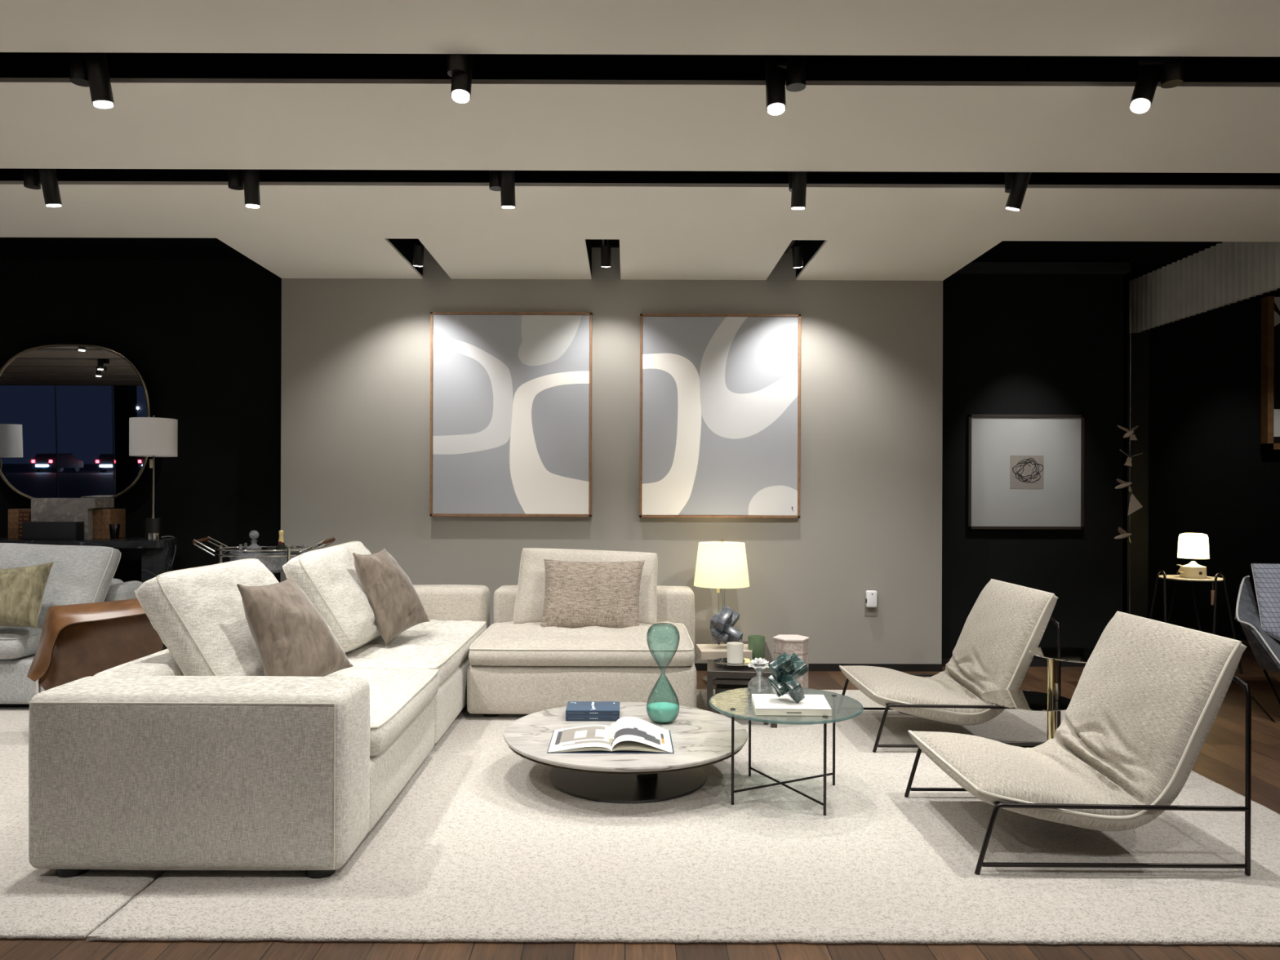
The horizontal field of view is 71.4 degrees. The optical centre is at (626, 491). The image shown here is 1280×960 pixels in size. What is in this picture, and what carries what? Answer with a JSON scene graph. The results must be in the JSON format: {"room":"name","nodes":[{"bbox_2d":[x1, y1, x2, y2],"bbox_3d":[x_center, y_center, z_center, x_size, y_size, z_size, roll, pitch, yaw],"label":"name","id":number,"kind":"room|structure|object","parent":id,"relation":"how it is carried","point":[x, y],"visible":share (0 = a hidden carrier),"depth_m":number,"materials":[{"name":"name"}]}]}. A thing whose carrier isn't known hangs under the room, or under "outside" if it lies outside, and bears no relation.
{"room":"store","nodes":[
{"label":"store","id":0,"kind":"room"},
{"bbox_2d":[0,258,281,582],"bbox_3d":[-8.309,-0.280,7.025,11.380,3.200,0.150,0,0,0],"label":"wall","id":1,"kind":"structure","parent":0,"point":[203,337],"depth_m":6.95,"materials":[{"name":"black paint"}]},
{"bbox_2d":[0,343,150,499],"bbox_3d":[-4.285,-0.521,6.860,1.237,1.237,0.026,0,1,0],"label":"wall mirror","id":2,"kind":"object","parent":1,"relation":"attached to","point":[66,410],"visible":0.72,"depth_m":6.86,"materials":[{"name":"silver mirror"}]},
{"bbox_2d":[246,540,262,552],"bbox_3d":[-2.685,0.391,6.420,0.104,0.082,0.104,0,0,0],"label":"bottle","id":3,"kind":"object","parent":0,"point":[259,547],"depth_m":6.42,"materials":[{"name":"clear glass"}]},
{"bbox_2d":[280,246,942,663],"bbox_3d":[-0.114,-0.250,6.853,5.010,3.200,0.205,0,0,0],"label":"wall","id":4,"kind":"structure","parent":0,"point":[355,374],"depth_m":6.75,"materials":[{"name":"grey paint"}]},
{"bbox_2d":[430,311,592,516],"bbox_3d":[-0.871,-0.583,6.724,1.214,1.536,0.048,0,0,0],"label":"painting","id":5,"kind":"object","parent":4,"relation":"attached to","point":[511,393],"visible":1,"depth_m":6.71,"materials":[{"name":"multicoloured paint"}]},
{"bbox_2d":[639,313,800,518],"bbox_3d":[0.703,-0.572,6.724,1.210,1.532,0.048,0,0,0],"label":"painting","id":6,"kind":"object","parent":4,"relation":"attached to","point":[722,393],"visible":1,"depth_m":6.71,"materials":[{"name":"multicoloured paint"}]},
{"bbox_2d":[694,662,942,671],"bbox_3d":[-0.120,1.322,6.742,5.010,0.055,0.015,0,0,0],"label":"baseboard","id":7,"kind":"structure","parent":4,"relation":"attached to","point":[699,666],"depth_m":6.74,"materials":[{"name":"black wood"}]},
{"bbox_2d":[864,592,877,616],"bbox_3d":[1.849,0.851,6.745,0.093,0.179,0.007,0,0,0],"label":"wall outlet","id":8,"kind":"object","parent":4,"relation":"attached to","point":[868,611],"visible":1,"depth_m":6.74,"materials":[{"name":"white plastic"}]},
{"bbox_2d":[865,590,876,607],"bbox_3d":[1.843,0.807,6.716,0.083,0.126,0.049,0,0,0],"label":"plug","id":9,"kind":"object","parent":8,"relation":"attached to","point":[871,595],"visible":1,"depth_m":6.70,"materials":[{"name":"white plastic"}]},
{"bbox_2d":[0,0,1279,298],"bbox_3d":[-2.494,-1.764,2.450,23.000,0.310,13.100,0,0,0],"label":"ceiling","id":10,"kind":"structure","parent":0,"point":[664,231],"depth_m":4.00,"materials":[{"name":"paint"}]},
{"bbox_2d":[23,168,62,206],"bbox_3d":[-2.979,-1.656,4.529,0.184,0.409,0.116,0,0,0],"label":"ceiling spotlight","id":11,"kind":"object","parent":10,"relation":"hanging from","point":[33,178],"visible":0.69,"depth_m":4.51,"materials":[{"name":"black metal"}]},
{"bbox_2d":[69,52,114,108],"bbox_3d":[-2.027,-1.659,3.370,0.158,0.397,0.094,0,0,0],"label":"ceiling spotlight","id":12,"kind":"object","parent":10,"relation":"hanging from","point":[91,69],"visible":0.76,"depth_m":3.35,"materials":[{"name":"black metal"}]},
{"bbox_2d":[227,168,260,208],"bbox_3d":[-1.952,-1.654,4.538,0.159,0.406,0.098,0,0,0],"label":"ceiling spotlight","id":13,"kind":"object","parent":10,"relation":"hanging from","point":[247,180],"visible":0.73,"depth_m":4.52,"materials":[{"name":"black metal"}]},
{"bbox_2d":[413,238,428,266],"bbox_3d":[-1.442,-1.683,6.175,0.085,0.244,0.850,0,0,0],"label":"ceiling spotlight","id":14,"kind":"object","parent":10,"relation":"hanging from","point":[418,252],"visible":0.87,"depth_m":6.15,"materials":[{"name":"black metal"}]},
{"bbox_2d":[447,53,473,102],"bbox_3d":[-0.620,-1.652,3.324,0.086,0.400,0.121,0,0,0],"label":"ceiling spotlight","id":15,"kind":"object","parent":10,"relation":"hanging from","point":[460,66],"visible":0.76,"depth_m":3.28,"materials":[{"name":"black metal"}]},
{"bbox_2d":[488,170,515,208],"bbox_3d":[-0.634,-1.648,4.529,0.134,0.409,0.116,0,0,0],"label":"ceiling spotlight","id":16,"kind":"object","parent":10,"relation":"hanging from","point":[504,181],"visible":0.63,"depth_m":4.51,"materials":[{"name":"black metal"}]},
{"bbox_2d":[600,239,610,266],"bbox_3d":[-0.144,-1.678,6.175,0.070,0.245,0.850,0,0,0],"label":"ceiling spotlight","id":17,"kind":"object","parent":10,"relation":"hanging from","point":[605,247],"visible":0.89,"depth_m":6.15,"materials":[{"name":"black metal"}]},
{"bbox_2d":[764,54,805,115],"bbox_3d":[0.608,-1.649,3.417,0.149,0.398,0.109,0,0,0],"label":"ceiling spotlight","id":18,"kind":"object","parent":10,"relation":"hanging from","point":[795,65],"visible":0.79,"depth_m":3.38,"materials":[{"name":"black metal"}]},
{"bbox_2d":[784,240,803,267],"bbox_3d":[1.184,-1.673,6.175,0.085,0.244,0.850,0,0,0],"label":"ceiling spotlight","id":19,"kind":"object","parent":10,"relation":"hanging from","point":[797,250],"visible":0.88,"depth_m":6.15,"materials":[{"name":"black metal"}]},
{"bbox_2d":[788,171,807,209],"bbox_3d":[0.871,-1.643,4.529,0.084,0.409,0.116,0,0,0],"label":"ceiling spotlight","id":20,"kind":"object","parent":10,"relation":"hanging from","point":[797,180],"visible":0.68,"depth_m":4.51,"materials":[{"name":"black metal"}]},
{"bbox_2d":[1004,172,1031,210],"bbox_3d":[1.989,-1.637,4.523,0.074,0.413,0.139,0,0,-34],"label":"ceiling spotlight","id":21,"kind":"object","parent":10,"relation":"hanging from","point":[1016,184],"visible":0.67,"depth_m":4.51,"materials":[{"name":"black metal"}]},
{"bbox_2d":[1114,253,1142,613],"bbox_3d":[3.763,-0.371,6.692,0.196,2.830,0.144,0,0,0],"label":"garland","id":22,"kind":"object","parent":10,"relation":"hanging from","point":[1134,504],"visible":0.99,"depth_m":6.68,"materials":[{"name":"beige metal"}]},
{"bbox_2d":[1128,56,1183,113],"bbox_3d":[1.998,-1.640,3.386,0.190,0.406,0.126,0,0,0],"label":"ceiling spotlight","id":23,"kind":"object","parent":10,"relation":"hanging from","point":[1171,68],"visible":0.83,"depth_m":3.35,"materials":[{"name":"black metal"}]},
{"bbox_2d":[1128,241,1279,333],"bbox_3d":[4.261,-1.553,6.200,0.082,0.444,2.600,0,0,0],"label":"valance","id":24,"kind":"object","parent":10,"relation":"hanging from","point":[1224,273],"visible":0.84,"depth_m":6.51,"materials":[{"name":"grey fabric"}]},
{"bbox_2d":[0,640,1279,959],"bbox_3d":[-2.505,1.391,2.550,23.400,0.100,13.300,0,0,0],"label":"floor","id":25,"kind":"structure","parent":0,"point":[1220,759],"depth_m":2.64,"materials":[{"name":"brown wood"}]},
{"bbox_2d":[0,706,166,939],"bbox_3d":[-4.017,1.324,4.363,4.792,0.022,3.392,0,0,0],"label":"rug","id":26,"kind":"object","parent":25,"relation":"on","point":[36,904],"visible":0.12,"depth_m":3.02,"materials":[{"name":"beige carpet"}]},
{"bbox_2d":[0,578,142,706],"bbox_3d":[-4.872,0.950,5.769,3.077,0.719,0.958,0,0,0],"label":"sofa","id":27,"kind":"object","parent":26,"relation":"on","point":[19,645],"visible":0.23,"depth_m":5.34,"materials":[{"name":"grey fabric"}]},
{"bbox_2d":[0,626,42,659],"bbox_3d":[-4.213,0.899,5.650,1.196,0.200,0.721,0,0,0],"label":"seat cushion","id":28,"kind":"object","parent":27,"relation":"on","point":[16,642],"depth_m":5.38,"materials":[{"name":"grey fabric"}]},
{"bbox_2d":[0,561,53,627],"bbox_3d":[-3.726,0.623,5.377,0.426,0.393,0.243,0,0,0],"label":"throw pillow","id":29,"kind":"object","parent":27,"relation":"on","point":[22,589],"visible":1,"depth_m":5.32,"materials":[{"name":"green fabric"}]},
{"bbox_2d":[0,542,120,630],"bbox_3d":[-3.746,0.643,5.741,0.829,0.619,0.382,0,0,0],"label":"cushion","id":30,"kind":"object","parent":27,"relation":"on","point":[78,574],"visible":0.52,"depth_m":5.70,"materials":[{"name":"grey fabric"}]},
{"bbox_2d":[26,598,163,694],"bbox_3d":[-2.784,0.936,4.940,0.869,0.763,0.641,0,0,0],"label":"leather armchair","id":31,"kind":"object","parent":26,"relation":"on","point":[77,642],"visible":0.64,"depth_m":4.79,"materials":[{"name":"brown leather"}]},
{"bbox_2d":[0,537,177,650],"bbox_3d":[-4.848,0.838,6.525,3.109,0.990,0.450,0,0,0],"label":"console table","id":32,"kind":"object","parent":25,"relation":"on","point":[156,555],"visible":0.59,"depth_m":6.36,"materials":[{"name":"black stone"}]},
{"bbox_2d":[8,508,22,538],"bbox_3d":[-4.509,0.235,6.620,0.039,0.216,0.200,0,0,0],"label":"book","id":33,"kind":"object","parent":32,"relation":"on","point":[10,511],"visible":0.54,"depth_m":6.52,"materials":[{"name":"beige leather"}]},
{"bbox_2d":[13,508,31,538],"bbox_3d":[-4.471,0.235,6.620,0.038,0.216,0.200,0,0,0],"label":"book","id":34,"kind":"object","parent":32,"relation":"on","point":[15,512],"visible":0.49,"depth_m":6.52,"materials":[{"name":"beige leather"}]},
{"bbox_2d":[18,511,26,538],"bbox_3d":[-4.434,0.243,6.619,0.035,0.199,0.203,0,0,0],"label":"book","id":35,"kind":"object","parent":32,"relation":"on","point":[20,513],"visible":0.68,"depth_m":6.52,"materials":[{"name":"brown leather"}]},
{"bbox_2d":[23,511,31,521],"bbox_3d":[-4.393,0.244,6.619,0.047,0.199,0.203,0,0,0],"label":"book","id":36,"kind":"object","parent":32,"relation":"on","point":[27,515],"visible":0.24,"depth_m":6.52,"materials":[{"name":"brown paper"}]},
{"bbox_2d":[22,521,84,540],"bbox_3d":[-4.111,0.280,6.390,0.383,0.129,0.100,0,0,0],"label":"box","id":37,"kind":"object","parent":32,"relation":"on","point":[31,531],"visible":1,"depth_m":6.34,"materials":[{"name":"black"}]},
{"bbox_2d":[31,497,114,539],"bbox_3d":[-4.086,0.196,6.580,0.465,0.297,0.240,0,0,0],"label":"stone block","id":38,"kind":"object","parent":32,"relation":"on","point":[42,509],"visible":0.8,"depth_m":6.46,"materials":[{"name":"grey stone"}]},
{"bbox_2d":[92,508,108,538],"bbox_3d":[-3.881,0.236,6.620,0.066,0.218,0.200,0,0,0],"label":"book","id":39,"kind":"object","parent":32,"relation":"on","point":[96,522],"visible":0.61,"depth_m":6.52,"materials":[{"name":"beige leather"}]},
{"bbox_2d":[101,508,113,538],"bbox_3d":[-3.830,0.236,6.620,0.036,0.218,0.200,0,0,0],"label":"book","id":40,"kind":"object","parent":32,"relation":"on","point":[103,511],"visible":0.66,"depth_m":6.52,"materials":[{"name":"brown paper"}]},
{"bbox_2d":[108,524,119,538],"bbox_3d":[-3.736,0.290,6.500,0.072,0.106,0.072,0,0,0],"label":"glass tumbler","id":41,"kind":"object","parent":32,"relation":"on","point":[114,529],"visible":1,"depth_m":6.47,"materials":[{"name":"black glass"}]},
{"bbox_2d":[106,508,125,538],"bbox_3d":[-3.795,0.236,6.620,0.034,0.218,0.200,0,0,0],"label":"book","id":42,"kind":"object","parent":32,"relation":"on","point":[115,516],"visible":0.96,"depth_m":6.61,"materials":[{"name":"brown paper"}]},
{"bbox_2d":[128,415,177,540],"bbox_3d":[-3.425,-0.103,6.450,0.310,0.899,0.310,0,0,0],"label":"table lamp","id":43,"kind":"object","parent":32,"relation":"on","point":[153,437],"visible":1,"depth_m":6.34,"materials":[{"name":"white fabric"}]},
{"bbox_2d":[149,458,152,467],"bbox_3d":[-3.435,-0.205,6.438,0.020,0.065,0.015,0,0,0],"label":"switch","id":44,"kind":"object","parent":43,"relation":"attached to","point":[150,460],"depth_m":6.43,"materials":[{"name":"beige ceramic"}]},
{"bbox_2d":[160,535,176,563],"bbox_3d":[-3.487,0.522,6.726,0.086,0.382,0.255,0,0,0],"label":"power cord","id":45,"kind":"object","parent":32,"relation":"hanging from","point":[166,535],"visible":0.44,"depth_m":6.82,"materials":[{"name":"black plastic"}]},
{"bbox_2d":[192,536,335,563],"bbox_3d":[-2.607,0.833,6.420,0.948,1.015,0.440,0,0,0],"label":"bar cart","id":46,"kind":"object","parent":25,"relation":"on","point":[223,551],"visible":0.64,"depth_m":6.30,"materials":[{"name":"silver metal"}]},
{"bbox_2d":[246,530,262,552],"bbox_3d":[-2.685,0.354,6.420,0.104,0.156,0.104,0,0,0],"label":"decanter","id":47,"kind":"object","parent":46,"relation":"on","point":[259,547],"visible":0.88,"depth_m":6.41,"materials":[{"name":"clear glass"}]},
{"bbox_2d":[229,551,286,573],"bbox_3d":[-2.630,0.502,6.400,0.410,0.148,0.410,0,0,0],"label":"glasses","id":48,"kind":"object","parent":46,"relation":"on","point":[232,558],"visible":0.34,"depth_m":6.34,"materials":[{"name":"clear glass"}]},
{"bbox_2d":[215,551,307,555],"bbox_3d":[-2.606,0.437,6.420,0.686,0.008,0.416,0,0,0],"label":"glass tray","id":49,"kind":"object","parent":46,"relation":"on","point":[220,553],"depth_m":6.29,"materials":[{"name":"white"}]},
{"bbox_2d":[275,529,286,552],"bbox_3d":[-2.465,0.353,6.360,0.074,0.160,0.074,0,0,0],"label":"champagne bottle","id":50,"kind":"object","parent":46,"relation":"on","point":[281,545],"visible":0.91,"depth_m":6.34,"materials":[{"name":"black glass"}]},
{"bbox_2d":[85,688,1279,945],"bbox_3d":[0.556,1.340,4.348,4.351,0.022,3.382,0,0,0],"label":"rug","id":51,"kind":"object","parent":25,"relation":"on","point":[479,845],"visible":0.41,"depth_m":3.16,"materials":[{"name":"beige carpet"}]},
{"bbox_2d":[28,648,439,878],"bbox_3d":[-1.488,1.002,3.759,1.128,0.640,1.499,0,0,0],"label":"module","id":52,"kind":"object","parent":51,"relation":"on","point":[142,763],"visible":0.91,"depth_m":3.02,"materials":[{"name":"white fabric"}]},
{"bbox_2d":[134,558,279,675],"bbox_3d":[-1.710,0.599,3.951,0.451,0.565,0.892,0,0,7],"label":"cushion","id":53,"kind":"object","parent":52,"relation":"on","point":[197,613],"visible":0.52,"depth_m":3.61,"materials":[{"name":"beige fabric"}]},
{"bbox_2d":[236,577,353,676],"bbox_3d":[-1.423,0.630,3.821,0.315,0.512,0.463,0,0,9],"label":"throw pillow","id":54,"kind":"object","parent":52,"relation":"on","point":[291,637],"visible":0.87,"depth_m":3.73,"materials":[{"name":"brown fabric"}]},
{"bbox_2d":[324,666,439,755],"bbox_3d":[-1.368,0.922,3.935,0.886,0.176,1.144,0,0,0],"label":"seat cushion","id":55,"kind":"object","parent":52,"relation":"on","point":[398,696],"depth_m":3.91,"materials":[{"name":"white fabric"}]},
{"bbox_2d":[345,584,489,744],"bbox_3d":[-1.501,0.994,5.481,1.100,0.658,1.973,0,0,0],"label":"module","id":56,"kind":"object","parent":51,"relation":"on","point":[458,615],"visible":0.38,"depth_m":5.19,"materials":[{"name":"white fabric"}]},
{"bbox_2d":[282,541,381,653],"bbox_3d":[-1.585,0.582,5.075,0.424,0.563,0.917,0,0,5],"label":"cushion","id":57,"kind":"object","parent":56,"relation":"on","point":[328,577],"visible":0.6,"depth_m":4.74,"materials":[{"name":"beige fabric"}]},
{"bbox_2d":[352,548,430,645],"bbox_3d":[-1.357,0.594,5.093,0.314,0.516,0.421,0,0,12],"label":"throw pillow","id":58,"kind":"object","parent":56,"relation":"on","point":[397,606],"visible":0.98,"depth_m":4.98,"materials":[{"name":"brown fabric"}]},
{"bbox_2d":[345,619,486,684],"bbox_3d":[-1.382,0.929,5.355,0.859,0.162,1.678,0,0,0],"label":"seat cushion","id":59,"kind":"object","parent":56,"relation":"on","point":[442,645],"depth_m":5.01,"materials":[{"name":"beige fabric"}]},
{"bbox_2d":[466,585,696,716],"bbox_3d":[-0.228,0.999,5.801,1.414,0.657,1.334,0,0,0],"label":"module","id":60,"kind":"object","parent":51,"relation":"on","point":[528,668],"visible":0.8,"depth_m":5.16,"materials":[{"name":"beige fabric"}]},
{"bbox_2d":[468,620,694,666],"bbox_3d":[-0.263,0.930,5.665,1.338,0.164,1.061,0,0,0],"label":"seat cushion","id":61,"kind":"object","parent":60,"relation":"on","point":[504,642],"depth_m":5.18,"materials":[{"name":"beige fabric"}]},
{"bbox_2d":[513,547,657,624],"bbox_3d":[-0.275,0.645,6.051,0.972,0.519,0.266,0,0,0],"label":"cushion","id":62,"kind":"object","parent":60,"relation":"on","point":[530,598],"visible":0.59,"depth_m":6.01,"materials":[{"name":"beige fabric"}]},
{"bbox_2d":[540,559,644,628],"bbox_3d":[-0.220,0.677,5.813,0.680,0.458,0.285,0,0,0],"label":"lumbar pillow","id":63,"kind":"object","parent":60,"relation":"on","point":[578,594],"visible":0.88,"depth_m":5.75,"materials":[{"name":"beige fabric"}]},
{"bbox_2d":[503,702,747,803],"bbox_3d":[-0.004,1.223,4.180,1.136,0.208,1.136,0,0,0],"label":"coffee table","id":64,"kind":"object","parent":51,"relation":"on","point":[700,738],"visible":0.73,"depth_m":3.99,"materials":[{"name":"grey stone"}]},
{"bbox_2d":[565,715,619,720],"bbox_3d":[-0.167,1.105,4.437,0.264,0.026,0.187,0,0,0],"label":"book","id":65,"kind":"object","parent":64,"relation":"on","point":[567,717],"visible":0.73,"depth_m":4.34,"materials":[{"name":"blue paper"}]},
{"bbox_2d":[565,701,619,715],"bbox_3d":[-0.166,1.078,4.437,0.264,0.026,0.187,0,0,0],"label":"book","id":66,"kind":"object","parent":65,"relation":"on","point":[573,708],"visible":1,"depth_m":4.38,"materials":[{"name":"blue paper"}]},
{"bbox_2d":[546,716,674,753],"bbox_3d":[-0.069,1.084,3.990,0.544,0.068,0.360,0,0,0],"label":"magazine","id":67,"kind":"object","parent":64,"relation":"on","point":[628,735],"visible":1,"depth_m":3.92,"materials":[{"name":"white paper"}]},
{"bbox_2d":[646,622,679,723],"bbox_3d":[0.177,0.880,4.340,0.161,0.477,0.161,0,0,-20],"label":"hourglass","id":68,"kind":"object","parent":64,"relation":"on","point":[657,712],"visible":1,"depth_m":4.30,"materials":[{"name":"teal glass"}]},
{"bbox_2d":[706,640,777,728],"bbox_3d":[0.703,1.174,5.564,0.395,0.312,1.050,0,0,5],"label":"end table","id":69,"kind":"object","parent":51,"relation":"on","point":[714,670],"visible":0.54,"depth_m":5.06,"materials":[{"name":"brown wood"}]},
{"bbox_2d":[693,539,749,684],"bbox_3d":[0.675,0.847,6.350,0.396,1.012,0.396,0,0,0],"label":"table lamp","id":70,"kind":"object","parent":69,"relation":"on","point":[721,564],"visible":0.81,"depth_m":6.20,"materials":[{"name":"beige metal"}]},
{"bbox_2d":[696,644,752,659],"bbox_3d":[0.618,0.992,5.533,0.354,0.048,0.273,0,0,0],"label":"book","id":71,"kind":"object","parent":69,"relation":"on","point":[705,651],"visible":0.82,"depth_m":5.42,"materials":[{"name":"beige paper"}]},
{"bbox_2d":[709,605,742,644],"bbox_3d":[0.617,0.839,5.526,0.201,0.254,0.243,0,0,0],"label":"knot","id":72,"kind":"object","parent":71,"relation":"on","point":[722,624],"visible":0.98,"depth_m":5.48,"materials":[{"name":"metal"}]},
{"bbox_2d":[713,657,755,669],"bbox_3d":[0.635,0.998,5.199,0.260,0.037,0.260,0,0,0],"label":"tray","id":73,"kind":"object","parent":69,"relation":"on","point":[722,661],"visible":0.68,"depth_m":5.19,"materials":[{"name":"silver metal"}]},
{"bbox_2d":[726,641,743,663],"bbox_3d":[0.635,0.942,5.219,0.096,0.112,0.096,0,0,0],"label":"candle","id":74,"kind":"object","parent":73,"relation":"on","point":[735,649],"visible":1,"depth_m":5.18,"materials":[{"name":"white wax"}]},
{"bbox_2d":[747,635,764,658],"bbox_3d":[0.798,0.953,5.479,0.104,0.128,0.104,0,0,0],"label":"candle","id":75,"kind":"object","parent":69,"relation":"on","point":[756,643],"visible":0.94,"depth_m":5.44,"materials":[{"name":"green glass"}]},
{"bbox_2d":[709,686,863,815],"bbox_3d":[0.696,1.126,3.917,0.666,0.408,0.666,0,0,-6],"label":"side table","id":76,"kind":"object","parent":51,"relation":"on","point":[740,698],"visible":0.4,"depth_m":3.83,"materials":[{"name":"clear glass"}]},
{"bbox_2d":[747,657,771,694],"bbox_3d":[0.608,0.843,4.085,0.108,0.161,0.110,0,0,0],"label":"diffuser","id":77,"kind":"object","parent":76,"relation":"on","point":[762,662],"visible":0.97,"depth_m":4.08,"materials":[{"name":"clear glass"}]},
{"bbox_2d":[751,693,831,715],"bbox_3d":[0.702,0.910,3.815,0.337,0.027,0.274,0,0,0],"label":"book","id":78,"kind":"object","parent":76,"relation":"on","point":[763,704],"visible":1,"depth_m":3.74,"materials":[{"name":"white paper"}]},
{"bbox_2d":[767,652,808,702],"bbox_3d":[0.690,0.790,3.825,0.160,0.211,0.199,0,0,26],"label":"knot","id":79,"kind":"object","parent":78,"relation":"on","point":[785,669],"visible":1,"depth_m":3.78,"materials":[{"name":"green glass"}]},
{"bbox_2d":[773,634,809,718],"bbox_3d":[0.981,1.110,5.320,0.218,0.485,0.189,0,0,0],"label":"stool","id":80,"kind":"object","parent":51,"relation":"on","point":[790,644],"visible":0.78,"depth_m":5.26,"materials":[{"name":"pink stone"}]},
{"bbox_2d":[839,578,1061,752],"bbox_3d":[1.742,0.927,4.952,0.965,0.817,0.803,0,0,0],"label":"sling chair","id":81,"kind":"object","parent":51,"relation":"on","point":[1006,621],"visible":0.96,"depth_m":4.69,"materials":[{"name":"beige fabric"}]},
{"bbox_2d":[980,646,1093,740],"bbox_3d":[2.071,1.062,4.335,0.666,0.547,0.426,0,0,0],"label":"side table","id":82,"kind":"object","parent":51,"relation":"on","point":[1051,702],"visible":0.67,"depth_m":4.32,"materials":[{"name":"gold metal"}]},
{"bbox_2d":[904,611,1251,875],"bbox_3d":[1.697,0.927,3.500,0.965,0.817,0.803,0,0,0],"label":"sling chair","id":83,"kind":"object","parent":51,"relation":"on","point":[1144,706],"visible":1,"depth_m":3.25,"materials":[{"name":"beige fabric"}]},
{"bbox_2d":[1149,569,1243,673],"bbox_3d":[4.351,0.985,6.900,0.555,0.761,0.665,0,0,0],"label":"table","id":84,"kind":"object","parent":25,"relation":"on","point":[1177,577],"visible":0.71,"depth_m":6.83,"materials":[{"name":"black metal"}]},
{"bbox_2d":[1176,533,1209,578],"bbox_3d":[4.387,0.491,6.900,0.213,0.343,0.212,0,0,34],"label":"table lamp","id":85,"kind":"object","parent":84,"relation":"on","point":[1190,545],"visible":1,"depth_m":6.83,"materials":[{"name":"beige glass"}]},
{"bbox_2d":[1211,590,1214,604],"bbox_3d":[4.383,0.760,6.661,0.028,0.170,0.003,0,0,0],"label":"price tag","id":86,"kind":"object","parent":84,"relation":"hanging from","point":[1212,591],"visible":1,"depth_m":6.66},
{"bbox_2d":[1234,575,1279,722],"bbox_3d":[4.107,0.978,5.618,0.580,0.841,1.036,0,0,20],"label":"armchair","id":87,"kind":"object","parent":25,"relation":"on","point":[1265,648],"visible":0.99,"depth_m":5.52,"materials":[{"name":"fabric"}]},
{"bbox_2d":[1250,563,1279,640],"bbox_3d":[4.230,0.763,5.697,0.405,0.591,0.756,0,0,41],"label":"cushion","id":88,"kind":"object","parent":87,"relation":"on","point":[1266,576],"visible":1,"depth_m":5.64,"materials":[{"name":"fabric"}]},
{"bbox_2d":[941,273,1124,658],"bbox_3d":[3.131,-0.239,7.025,1.480,3.200,0.150,0,0,0],"label":"wall","id":89,"kind":"structure","parent":0,"point":[1013,344],"depth_m":6.95,"materials":[{"name":"black paint"}]},
{"bbox_2d":[941,658,1086,666],"bbox_3d":[3.125,1.331,6.942,1.480,0.060,0.015,0,0,0],"label":"baseboard","id":90,"kind":"structure","parent":89,"relation":"attached to","point":[1035,662],"depth_m":6.93,"materials":[{"name":"black wood"}]},
{"bbox_2d":[967,413,1084,529],"bbox_3d":[3.103,-0.155,6.931,0.897,0.891,0.033,0,0,0],"label":"framed drawing","id":91,"kind":"object","parent":89,"relation":"attached to","point":[1024,471],"visible":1,"depth_m":6.92,"materials":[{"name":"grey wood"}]},
{"bbox_2d":[954,262,1130,274],"bbox_3d":[3.151,-1.734,6.905,1.450,0.070,0.090,0,0,0],"label":"trim","id":92,"kind":"structure","parent":89,"relation":"attached to","point":[983,268],"depth_m":6.86,"materials":[{"name":"grey paint"}]},
{"bbox_2d":[1122,282,1149,617],"bbox_3d":[4.361,-0.209,7.675,0.180,3.150,0.150,0,0,0],"label":"wall","id":93,"kind":"structure","parent":0,"point":[1135,345],"depth_m":7.60,"materials":[{"name":"grey paint"}]},
{"bbox_2d":[1147,298,1279,640],"bbox_3d":[6.301,-0.227,8.275,5.400,3.200,0.150,0,0,0],"label":"wall","id":94,"kind":"structure","parent":0,"point":[1210,474],"depth_m":8.20,"materials":[{"name":"black paint"}]},
{"bbox_2d":[1260,296,1279,449],"bbox_3d":[6.274,-1.122,8.145,0.890,1.475,0.090,0,0,0],"label":"framed print","id":95,"kind":"object","parent":94,"relation":"attached to","point":[1270,305],"visible":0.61,"depth_m":8.13,"materials":[{"name":"orange wood"}]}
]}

